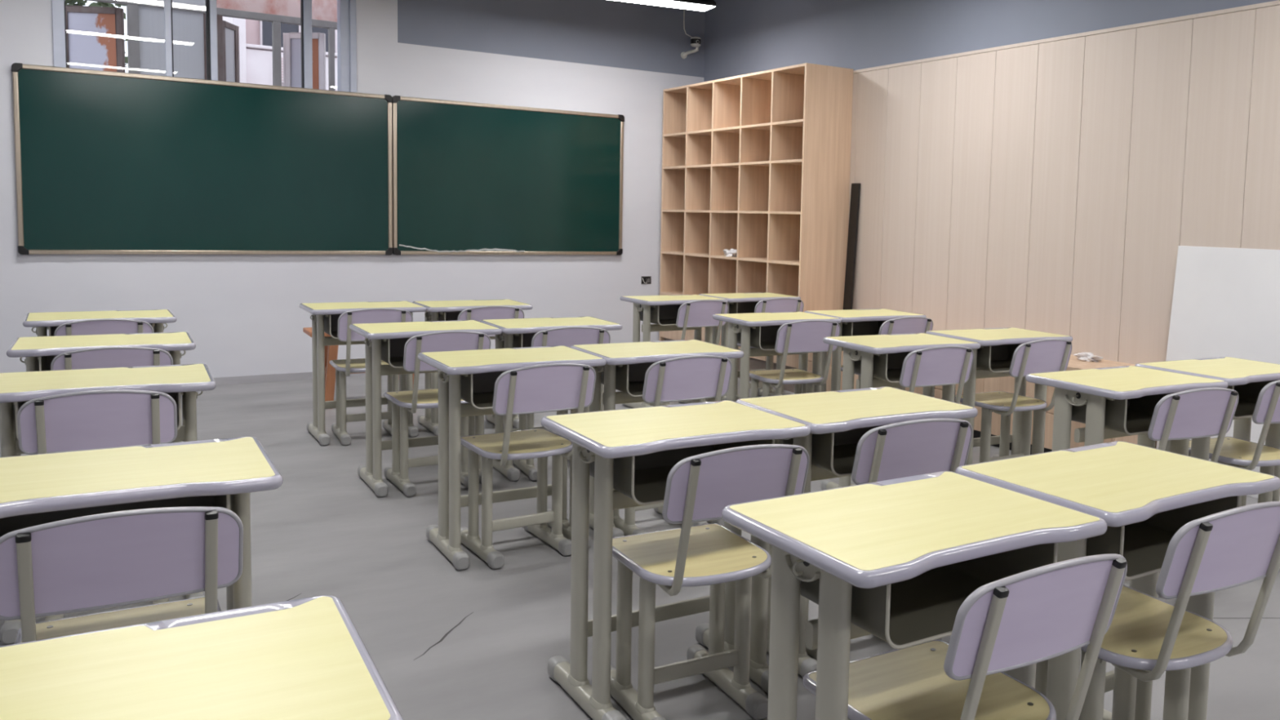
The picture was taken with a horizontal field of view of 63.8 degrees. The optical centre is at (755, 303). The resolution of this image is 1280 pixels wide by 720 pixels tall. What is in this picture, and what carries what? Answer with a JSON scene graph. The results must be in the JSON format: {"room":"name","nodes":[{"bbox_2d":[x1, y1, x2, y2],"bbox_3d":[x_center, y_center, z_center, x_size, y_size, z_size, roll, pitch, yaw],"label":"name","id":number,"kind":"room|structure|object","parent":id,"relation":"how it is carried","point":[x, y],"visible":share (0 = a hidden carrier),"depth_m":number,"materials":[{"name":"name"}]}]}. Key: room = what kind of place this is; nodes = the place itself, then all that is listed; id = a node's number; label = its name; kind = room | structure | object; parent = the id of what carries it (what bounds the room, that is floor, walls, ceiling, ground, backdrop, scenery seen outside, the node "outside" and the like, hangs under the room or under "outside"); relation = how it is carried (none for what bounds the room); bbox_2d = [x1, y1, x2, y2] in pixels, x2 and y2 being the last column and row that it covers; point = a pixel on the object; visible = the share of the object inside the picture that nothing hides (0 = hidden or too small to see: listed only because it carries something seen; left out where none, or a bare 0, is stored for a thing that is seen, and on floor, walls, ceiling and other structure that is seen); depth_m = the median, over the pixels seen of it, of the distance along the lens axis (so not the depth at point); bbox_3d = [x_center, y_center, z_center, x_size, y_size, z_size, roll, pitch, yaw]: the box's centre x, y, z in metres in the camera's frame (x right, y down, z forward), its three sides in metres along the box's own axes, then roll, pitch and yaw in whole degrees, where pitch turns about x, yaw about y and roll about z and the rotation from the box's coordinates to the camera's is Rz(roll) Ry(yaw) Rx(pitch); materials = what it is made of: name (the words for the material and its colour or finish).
{"room":"classroom","nodes":[
{"label":"classroom","id":0,"kind":"room"},
{"bbox_2d":[0,0,705,377],"bbox_3d":[-3.658,-1.072,7.452,7.690,3.300,0.200,-2,6,-34],"label":"wall","id":1,"kind":"structure","parent":0,"point":[242,315],"depth_m":8.02,"materials":[{"name":"white paint"}]},
{"bbox_2d":[11,62,393,254],"bbox_3d":[-3.788,-0.958,7.225,2.365,1.227,0.040,-2,6,-34],"label":"chalkboard","id":2,"kind":"object","parent":1,"relation":"attached to","point":[108,162],"visible":1,"depth_m":7.13,"materials":[{"name":"green metal"}]},
{"bbox_2d":[51,0,356,92],"bbox_3d":[-3.819,-1.891,7.199,1.888,1.073,0.128,-2,6,-34],"label":"window","id":3,"kind":"structure","parent":1,"relation":"in","point":[346,9],"depth_m":7.49,"materials":[{"name":"metal"}]},
{"bbox_2d":[86,0,337,90],"bbox_3d":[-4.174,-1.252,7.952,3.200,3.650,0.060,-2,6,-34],"label":"building","id":4,"kind":"structure","parent":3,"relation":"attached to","point":[144,18],"depth_m":7.79,"materials":[{"name":"orange paint"}]},
{"bbox_2d":[64,4,125,72],"bbox_3d":[-4.929,-1.642,7.592,0.442,1.116,0.034,1,5,-6],"label":"window","id":5,"kind":"structure","parent":4,"relation":"attached to","point":[95,35],"depth_m":7.56,"materials":[{"name":"glass"}]},
{"bbox_2d":[222,20,239,82],"bbox_3d":[-4.172,-1.663,8.099,0.034,1.113,0.272,1,5,-2],"label":"window","id":6,"kind":"structure","parent":4,"relation":"attached to","point":[231,50],"depth_m":8.09,"materials":[{"name":"glass"}]},
{"bbox_2d":[283,32,325,89],"bbox_3d":[-3.717,-1.674,8.419,0.352,1.103,0.034,2,5,6],"label":"window","id":7,"kind":"structure","parent":4,"relation":"attached to","point":[291,41],"depth_m":8.38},
{"bbox_2d":[213,371,365,385],"bbox_3d":[-3.831,0.559,7.372,7.030,0.055,0.013,-2,6,-34],"label":"baseboard","id":8,"kind":"structure","parent":1,"relation":"attached to","point":[300,375],"depth_m":7.52,"materials":[{"name":"grey paint"}]},
{"bbox_2d":[391,95,624,255],"bbox_3d":[-1.981,-1.013,8.426,1.974,1.227,0.061,-2,6,-34],"label":"chalkboard","id":9,"kind":"object","parent":1,"relation":"attached to","point":[469,178],"visible":1,"depth_m":8.38,"materials":[{"name":"green metal"}]},
{"bbox_2d":[640,275,651,284],"bbox_3d":[-0.990,-0.211,9.224,0.102,0.072,0.050,-2,6,-34],"label":"power socket","id":10,"kind":"object","parent":1,"relation":"attached to","point":[644,279],"visible":1,"depth_m":9.21,"materials":[{"name":"black plastic"}]},
{"bbox_2d":[680,8,701,58],"bbox_3d":[-0.570,-2.487,9.196,0.180,0.545,0.094,4,6,30],"label":"security camera","id":11,"kind":"object","parent":1,"relation":"attached to","point":[695,41],"visible":0.99,"depth_m":9.20,"materials":[{"name":"black plastic"}]},
{"bbox_2d":[0,373,1279,719],"bbox_3d":[-0.640,1.080,3.057,7.690,0.101,10.984,-2,6,-34],"label":"floor","id":12,"kind":"structure","parent":0,"point":[477,642],"depth_m":3.51,"materials":[{"name":"grey tile"}]},
{"bbox_2d":[17,389,177,621],"bbox_3d":[-1.998,0.605,3.135,0.385,0.765,0.536,-1,6,-31],"label":"chair","id":13,"kind":"object","parent":12,"relation":"on","point":[94,420],"visible":0.34,"depth_m":2.90,"materials":[{"name":"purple plastic"}]},
{"bbox_2d":[22,309,176,336],"bbox_3d":[-3.184,0.427,4.980,0.608,0.750,0.466,-2,6,-34],"label":"school desk","id":14,"kind":"object","parent":12,"relation":"on","point":[51,321],"visible":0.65,"depth_m":4.88,"materials":[{"name":"yellow wood"}]},
{"bbox_2d":[6,331,195,443],"bbox_3d":[-2.592,0.518,4.082,0.608,0.750,0.466,-2,6,-32],"label":"school desk","id":15,"kind":"object","parent":12,"relation":"on","point":[39,352],"visible":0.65,"depth_m":3.98,"materials":[{"name":"yellow wood"}]},
{"bbox_2d":[53,318,153,336],"bbox_3d":[-3.117,0.429,4.892,0.385,0.765,0.536,-2,6,-34],"label":"chair","id":16,"kind":"object","parent":12,"relation":"on","point":[104,326],"visible":0.23,"depth_m":4.65,"materials":[{"name":"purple plastic"}]},
{"bbox_2d":[0,363,216,644],"bbox_3d":[-2.057,0.603,3.226,0.608,0.750,0.466,-1,6,-31],"label":"school desk","id":17,"kind":"object","parent":12,"relation":"on","point":[16,388],"visible":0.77,"depth_m":3.12,"materials":[{"name":"yellow wood"}]},
{"bbox_2d":[50,346,173,370],"bbox_3d":[-2.512,0.518,4.005,0.385,0.765,0.536,-2,6,-32],"label":"chair","id":18,"kind":"object","parent":12,"relation":"on","point":[104,357],"visible":0.2,"depth_m":3.76,"materials":[{"name":"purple plastic"}]},
{"bbox_2d":[0,506,243,644],"bbox_3d":[-1.244,0.718,2.009,0.385,0.765,0.536,-2,6,-33],"label":"chair","id":19,"kind":"object","parent":12,"relation":"on","point":[113,559],"visible":0.67,"depth_m":1.79,"materials":[{"name":"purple plastic"}]},
{"bbox_2d":[0,436,283,610],"bbox_3d":[-1.347,0.713,2.137,0.608,0.750,0.466,-2,6,-32],"label":"school desk","id":20,"kind":"object","parent":12,"relation":"on","point":[38,489],"visible":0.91,"depth_m":2.11,"materials":[{"name":"yellow wood"}]},
{"bbox_2d":[0,595,403,719],"bbox_3d":[-0.759,0.809,1.162,0.608,0.750,0.466,-1,6,-31],"label":"school desk","id":21,"kind":"object","parent":12,"relation":"on","point":[301,659],"visible":1,"depth_m":1.20,"materials":[{"name":"yellow wood"}]},
{"bbox_2d":[302,327,413,408],"bbox_3d":[-2.595,0.415,6.826,0.750,0.503,0.320,-2,6,-32],"label":"wooden stool","id":22,"kind":"object","parent":12,"relation":"on","point":[331,352],"visible":0.26,"depth_m":6.58,"materials":[{"name":"orange wood"}]},
{"bbox_2d":[298,301,426,445],"bbox_3d":[-2.237,0.382,5.811,0.608,0.750,0.466,-2,6,-33],"label":"school desk","id":23,"kind":"object","parent":12,"relation":"on","point":[325,316],"visible":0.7,"depth_m":5.70,"materials":[{"name":"yellow wood"}]},
{"bbox_2d":[329,307,413,445],"bbox_3d":[-2.166,0.383,5.718,0.385,0.765,0.536,-1,6,-30],"label":"chair","id":24,"kind":"object","parent":12,"relation":"on","point":[344,367],"visible":0.58,"depth_m":5.57,"materials":[{"name":"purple plastic"}]},
{"bbox_2d":[349,320,502,497],"bbox_3d":[-1.569,0.480,4.846,0.608,0.750,0.466,-2,6,-32],"label":"school desk","id":25,"kind":"object","parent":12,"relation":"on","point":[384,341],"visible":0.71,"depth_m":4.74,"materials":[{"name":"yellow wood"}]},
{"bbox_2d":[383,330,490,496],"bbox_3d":[-1.500,0.481,4.760,0.385,0.765,0.536,-2,6,-34],"label":"chair","id":26,"kind":"object","parent":12,"relation":"on","point":[402,402],"visible":0.68,"depth_m":4.65,"materials":[{"name":"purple plastic"}]},
{"bbox_2d":[412,299,533,435],"bbox_3d":[-1.700,0.370,6.109,0.608,0.750,0.466,-2,6,-32],"label":"school desk","id":27,"kind":"object","parent":12,"relation":"on","point":[437,310],"visible":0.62,"depth_m":6.00,"materials":[{"name":"yellow wood"}]},
{"bbox_2d":[457,305,524,424],"bbox_3d":[-1.629,0.372,6.019,0.385,0.765,0.536,-2,6,-32],"label":"chair","id":28,"kind":"object","parent":12,"relation":"on","point":[495,312],"visible":0.27,"depth_m":5.78,"materials":[{"name":"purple plastic"}]},
{"bbox_2d":[417,346,606,570],"bbox_3d":[-0.947,0.572,3.939,0.608,0.750,0.466,-2,6,-32],"label":"school desk","id":29,"kind":"object","parent":12,"relation":"on","point":[470,376],"visible":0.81,"depth_m":3.83,"materials":[{"name":"yellow wood"}]},
{"bbox_2d":[460,363,595,568],"bbox_3d":[-0.882,0.572,3.854,0.385,0.765,0.536,-2,6,-35],"label":"chair","id":30,"kind":"object","parent":12,"relation":"on","point":[551,387],"visible":0.95,"depth_m":3.75,"materials":[{"name":"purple plastic"}]},
{"bbox_2d":[480,316,622,481],"bbox_3d":[-1.044,0.466,5.170,0.608,0.750,0.466,-1,6,-31],"label":"school desk","id":31,"kind":"object","parent":12,"relation":"on","point":[516,332],"visible":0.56,"depth_m":5.05,"materials":[{"name":"yellow wood"}]},
{"bbox_2d":[512,326,610,480],"bbox_3d":[-0.984,0.468,5.073,0.385,0.765,0.536,-1,5,-28],"label":"chair","id":32,"kind":"object","parent":12,"relation":"on","point":[567,336],"visible":0.24,"depth_m":4.85,"materials":[{"name":"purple plastic"}]},
{"bbox_2d":[569,339,743,537],"bbox_3d":[-0.425,0.557,4.266,0.608,0.750,0.466,-1,6,-31],"label":"school desk","id":33,"kind":"object","parent":12,"relation":"on","point":[626,366],"visible":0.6,"depth_m":4.15,"materials":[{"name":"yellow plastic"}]},
{"bbox_2d":[613,355,732,536],"bbox_3d":[-0.388,0.559,4.162,0.385,0.765,0.536,-2,6,-34],"label":"chair","id":34,"kind":"object","parent":12,"relation":"on","point":[686,378],"visible":0.48,"depth_m":3.95,"materials":[{"name":"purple plastic"}]},
{"bbox_2d":[619,294,728,408],"bbox_3d":[-0.562,0.334,6.886,0.608,0.750,0.466,-2,6,-33],"label":"school desk","id":35,"kind":"object","parent":12,"relation":"on","point":[660,310],"visible":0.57,"depth_m":6.78,"materials":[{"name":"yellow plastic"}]},
{"bbox_2d":[540,400,810,719],"bbox_3d":[-0.230,0.687,2.777,0.608,0.750,0.466,-2,6,-33],"label":"school desk","id":36,"kind":"object","parent":12,"relation":"on","point":[633,452],"visible":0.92,"depth_m":2.68,"materials":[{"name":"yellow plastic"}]},
{"bbox_2d":[648,299,728,406],"bbox_3d":[-0.474,0.335,6.806,0.385,0.765,0.536,-2,6,-36],"label":"chair","id":37,"kind":"object","parent":12,"relation":"on","point":[697,313],"visible":0.44,"depth_m":6.58,"materials":[{"name":"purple plastic"}]},
{"bbox_2d":[610,444,808,719],"bbox_3d":[-0.156,0.692,2.644,0.385,0.765,0.536,-1,6,-31],"label":"chair","id":38,"kind":"object","parent":12,"relation":"on","point":[699,487],"visible":0.86,"depth_m":2.56,"materials":[{"name":"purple plastic"}]},
{"bbox_2d":[699,292,800,400],"bbox_3d":[-0.056,0.315,7.269,0.608,0.750,0.466,-2,6,-32],"label":"school desk","id":39,"kind":"object","parent":12,"relation":"on","point":[738,303],"visible":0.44,"depth_m":7.16,"materials":[{"name":"yellow wood"}]},
{"bbox_2d":[658,62,853,392],"bbox_3d":[-0.075,-0.621,8.435,0.435,2.418,2.133,-2,6,-34],"label":"bookshelf","id":40,"kind":"object","parent":12,"relation":"on","point":[757,165],"visible":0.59,"depth_m":8.12,"materials":[{"name":"brown wood"}]},
{"bbox_2d":[661,291,682,294],"bbox_3d":[-0.093,-0.015,8.484,0.421,0.018,2.095,-2,6,-34],"label":"shelf","id":41,"kind":"object","parent":40,"relation":"attached to","point":[662,292],"depth_m":9.16,"materials":[{"name":"brown wood"}]},
{"bbox_2d":[723,248,737,257],"bbox_3d":[-0.193,-0.418,8.350,0.119,0.067,0.196,-2,6,-34],"label":"plastic bag","id":42,"kind":"object","parent":40,"relation":"on","point":[731,252],"visible":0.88,"depth_m":8.31,"materials":[{"name":"white plastic"}]},
{"bbox_2d":[670,251,799,262],"bbox_3d":[-0.084,-0.381,8.453,0.421,0.018,2.095,-2,6,-34],"label":"shelf","id":43,"kind":"object","parent":40,"relation":"attached to","point":[712,255],"depth_m":8.28,"materials":[{"name":"brown wood"}]},
{"bbox_2d":[667,121,803,137],"bbox_3d":[-0.057,-1.420,8.366,0.421,0.018,2.095,-2,6,-34],"label":"shelf","id":44,"kind":"object","parent":40,"relation":"attached to","point":[748,127],"depth_m":8.20,"materials":[{"name":"brown wood"}]},
{"bbox_2d":[671,161,802,169],"bbox_3d":[-0.065,-1.133,8.390,0.421,0.018,2.095,-2,6,-34],"label":"shelf","id":45,"kind":"object","parent":40,"relation":"attached to","point":[688,165],"depth_m":8.24,"materials":[{"name":"brown wood"}]},
{"bbox_2d":[735,297,804,400],"bbox_3d":[0.047,0.319,7.152,0.385,0.765,0.536,-1,6,-30],"label":"chair","id":46,"kind":"object","parent":12,"relation":"on","point":[775,304],"visible":0.3,"depth_m":6.96,"materials":[{"name":"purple plastic"}]},
{"bbox_2d":[712,311,841,401],"bbox_3d":[0.105,0.445,5.771,0.608,0.750,0.466,-1,6,-30],"label":"school desk","id":47,"kind":"object","parent":12,"relation":"on","point":[758,331],"visible":0.52,"depth_m":5.67,"materials":[{"name":"yellow wood"}]},
{"bbox_2d":[749,320,840,397],"bbox_3d":[0.181,0.446,5.685,0.385,0.765,0.536,-1,5,-27],"label":"chair","id":48,"kind":"object","parent":12,"relation":"on","point":[806,335],"visible":0.66,"depth_m":5.49,"materials":[{"name":"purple plastic"}]},
{"bbox_2d":[735,386,977,678],"bbox_3d":[0.286,0.673,3.106,0.608,0.750,0.466,-1,6,-32],"label":"school desk","id":49,"kind":"object","parent":12,"relation":"on","point":[837,420],"visible":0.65,"depth_m":2.98,"materials":[{"name":"yellow wood"}]},
{"bbox_2d":[804,308,926,391],"bbox_3d":[0.638,0.429,6.119,0.608,0.750,0.466,-1,5,-29],"label":"school desk","id":50,"kind":"object","parent":12,"relation":"on","point":[854,322],"visible":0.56,"depth_m":5.98,"materials":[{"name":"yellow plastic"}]},
{"bbox_2d":[840,316,933,390],"bbox_3d":[0.735,0.433,6.005,0.385,0.765,0.536,-2,6,-32],"label":"chair","id":51,"kind":"object","parent":12,"relation":"on","point":[905,325],"visible":0.25,"depth_m":5.75,"materials":[{"name":"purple plastic"}]},
{"bbox_2d":[805,417,973,661],"bbox_3d":[0.331,0.672,3.029,0.385,0.765,0.536,-1,5,-28],"label":"chair","id":52,"kind":"object","parent":12,"relation":"on","point":[909,448],"visible":0.41,"depth_m":2.78,"materials":[{"name":"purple plastic"}]},
{"bbox_2d":[821,333,980,490],"bbox_3d":[0.663,0.542,4.778,0.608,0.750,0.466,-1,5,-29],"label":"school desk","id":53,"kind":"object","parent":12,"relation":"on","point":[881,357],"visible":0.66,"depth_m":4.67,"materials":[{"name":"yellow wood"}]},
{"bbox_2d":[850,346,973,485],"bbox_3d":[0.688,0.543,4.680,0.385,0.765,0.536,-1,6,-29],"label":"chair","id":54,"kind":"object","parent":12,"relation":"on","point":[938,366],"visible":0.41,"depth_m":4.44,"materials":[{"name":"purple plastic"}]},
{"bbox_2d":[721,471,1107,719],"bbox_3d":[0.283,0.768,1.970,0.608,0.750,0.466,-2,6,-33],"label":"school desk","id":55,"kind":"object","parent":12,"relation":"on","point":[896,561],"visible":0.97,"depth_m":1.85,"materials":[{"name":"yellow wood"}]},
{"bbox_2d":[802,553,1127,719],"bbox_3d":[0.345,0.770,1.873,0.385,0.765,0.536,-2,6,-32],"label":"chair","id":56,"kind":"object","parent":12,"relation":"on","point":[1046,612],"visible":0.98,"depth_m":1.70,"materials":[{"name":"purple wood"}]},
{"bbox_2d":[798,351,1156,454],"bbox_3d":[1.262,0.516,6.492,0.439,0.545,2.753,-2,6,-34],"label":"storage bench","id":57,"kind":"object","parent":12,"relation":"on","point":[1005,384],"visible":0.08,"depth_m":5.81,"materials":[{"name":"brown wood"}]},
{"bbox_2d":[843,183,860,309],"bbox_3d":[0.718,-0.380,7.600,0.054,1.027,0.100,-2,6,-34],"label":"strip","id":58,"kind":"object","parent":57,"relation":"on","point":[855,188],"visible":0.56,"depth_m":7.59,"materials":[{"name":"plastic"}]},
{"bbox_2d":[1073,351,1102,362],"bbox_3d":[1.876,0.300,5.738,0.114,0.043,0.186,-2,6,-34],"label":"plastic bag","id":59,"kind":"object","parent":57,"relation":"on","point":[1084,356],"visible":1,"depth_m":5.71,"materials":[{"name":"white plastic"}]},
{"bbox_2d":[925,327,1072,465],"bbox_3d":[1.208,0.523,5.164,0.608,0.750,0.466,-1,5,-29],"label":"school desk","id":60,"kind":"object","parent":12,"relation":"on","point":[993,358],"visible":0.51,"depth_m":5.14,"materials":[{"name":"yellow wood"}]},
{"bbox_2d":[955,338,1072,462],"bbox_3d":[1.242,0.525,5.057,0.385,0.765,0.536,-2,6,-32],"label":"chair","id":61,"kind":"object","parent":12,"relation":"on","point":[1046,355],"visible":0.7,"depth_m":4.94,"materials":[{"name":"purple plastic"}]},
{"bbox_2d":[955,440,1279,719],"bbox_3d":[0.797,0.751,2.333,0.608,0.750,0.466,-2,6,-34],"label":"school desk","id":62,"kind":"object","parent":12,"relation":"on","point":[1144,495],"visible":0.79,"depth_m":2.25,"materials":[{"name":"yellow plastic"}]},
{"bbox_2d":[1025,365,1228,456],"bbox_3d":[1.343,0.643,3.775,0.608,0.750,0.466,-1,6,-31],"label":"school desk","id":63,"kind":"object","parent":12,"relation":"on","point":[1114,402],"visible":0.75,"depth_m":3.66,"materials":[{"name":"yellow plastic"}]},
{"bbox_2d":[1035,501,1279,719],"bbox_3d":[0.833,0.751,2.244,0.385,0.765,0.536,-1,6,-30],"label":"chair","id":64,"kind":"object","parent":12,"relation":"on","point":[1232,548],"visible":0.88,"depth_m":2.09,"materials":[{"name":"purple plastic"}]},
{"bbox_2d":[1123,387,1238,586],"bbox_3d":[1.402,0.643,3.701,0.385,0.765,0.536,-1,5,-26],"label":"chair","id":65,"kind":"object","parent":12,"relation":"on","point":[1203,412],"visible":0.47,"depth_m":3.45,"materials":[{"name":"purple plastic"}]},
{"bbox_2d":[1134,356,1279,506],"bbox_3d":[1.883,0.627,4.136,0.608,0.750,0.466,-1,6,-30],"label":"school desk","id":66,"kind":"object","parent":12,"relation":"on","point":[1246,377],"visible":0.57,"depth_m":4.11,"materials":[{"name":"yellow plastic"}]},
{"bbox_2d":[1155,245,1279,501],"bbox_3d":[2.520,0.349,4.898,0.106,1.207,1.225,-2,6,-34],"label":"panel","id":67,"kind":"object","parent":12,"relation":"on","point":[1226,300],"visible":0.48,"depth_m":5.14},
{"bbox_2d":[1188,380,1279,506],"bbox_3d":[1.925,0.628,4.044,0.385,0.765,0.536,-1,5,-25],"label":"chair","id":68,"kind":"object","parent":12,"relation":"on","point":[1236,452],"visible":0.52,"depth_m":3.87,"materials":[{"name":"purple plastic"}]},
{"bbox_2d":[703,0,1279,364],"bbox_3d":[2.546,-0.711,5.026,0.116,3.300,10.784,-2,6,-34],"label":"wall","id":69,"kind":"structure","parent":0,"point":[1056,187],"depth_m":6.12,"materials":[{"name":"wood"}]},
{"bbox_2d":[853,0,1279,73],"bbox_3d":[2.522,-1.453,4.935,0.022,0.020,10.784,-2,6,-34],"label":"trim","id":70,"kind":"structure","parent":69,"relation":"attached to","point":[1273,2],"depth_m":5.83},
{"bbox_3d":[-0.554,-2.307,2.773,7.690,0.100,10.984,-2,6,-34],"label":"ceiling","id":71,"kind":"structure","parent":0,"visible":0},
{"bbox_2d":[613,0,715,11],"bbox_3d":[-0.882,-2.469,7.605,1.200,0.402,0.230,-1,5,-26],"label":"pendant lamp","id":72,"kind":"object","parent":71,"relation":"hanging from","point":[696,5],"visible":1,"depth_m":7.74,"materials":[{"name":"white plastic"}]},
{"label":"outside","id":73,"kind":"structure","parent":0,"visible":0},
{"bbox_3d":[-9.648,0.078,14.370,28.000,0.350,17.516,-2,6,-34],"label":"ground","id":74,"kind":"structure","parent":73,"visible":0},
{"bbox_2d":[65,0,128,67],"bbox_3d":[-7.387,-1.775,9.946,2.457,4.205,2.206,-2,6,-34],"label":"tree","id":75,"kind":"object","parent":74,"relation":"on","point":[72,2],"visible":0.03,"depth_m":9.97,"materials":[{"name":"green plant"}]},
{"bbox_2d":[222,16,337,90],"bbox_3d":[-4.567,-4.656,16.392,7.070,9.100,1.450,-2,6,-34],"label":"apartment building","id":76,"kind":"structure","parent":74,"relation":"on","point":[255,45],"depth_m":14.29,"materials":[{"name":"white paint"}]},
{"bbox_2d":[280,55,283,83],"bbox_3d":[-6.518,-3.295,14.417,0.420,0.380,0.105,-2,6,-34],"label":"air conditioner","id":77,"kind":"object","parent":76,"relation":"attached to","point":[282,56],"visible":0.02,"depth_m":14.29,"materials":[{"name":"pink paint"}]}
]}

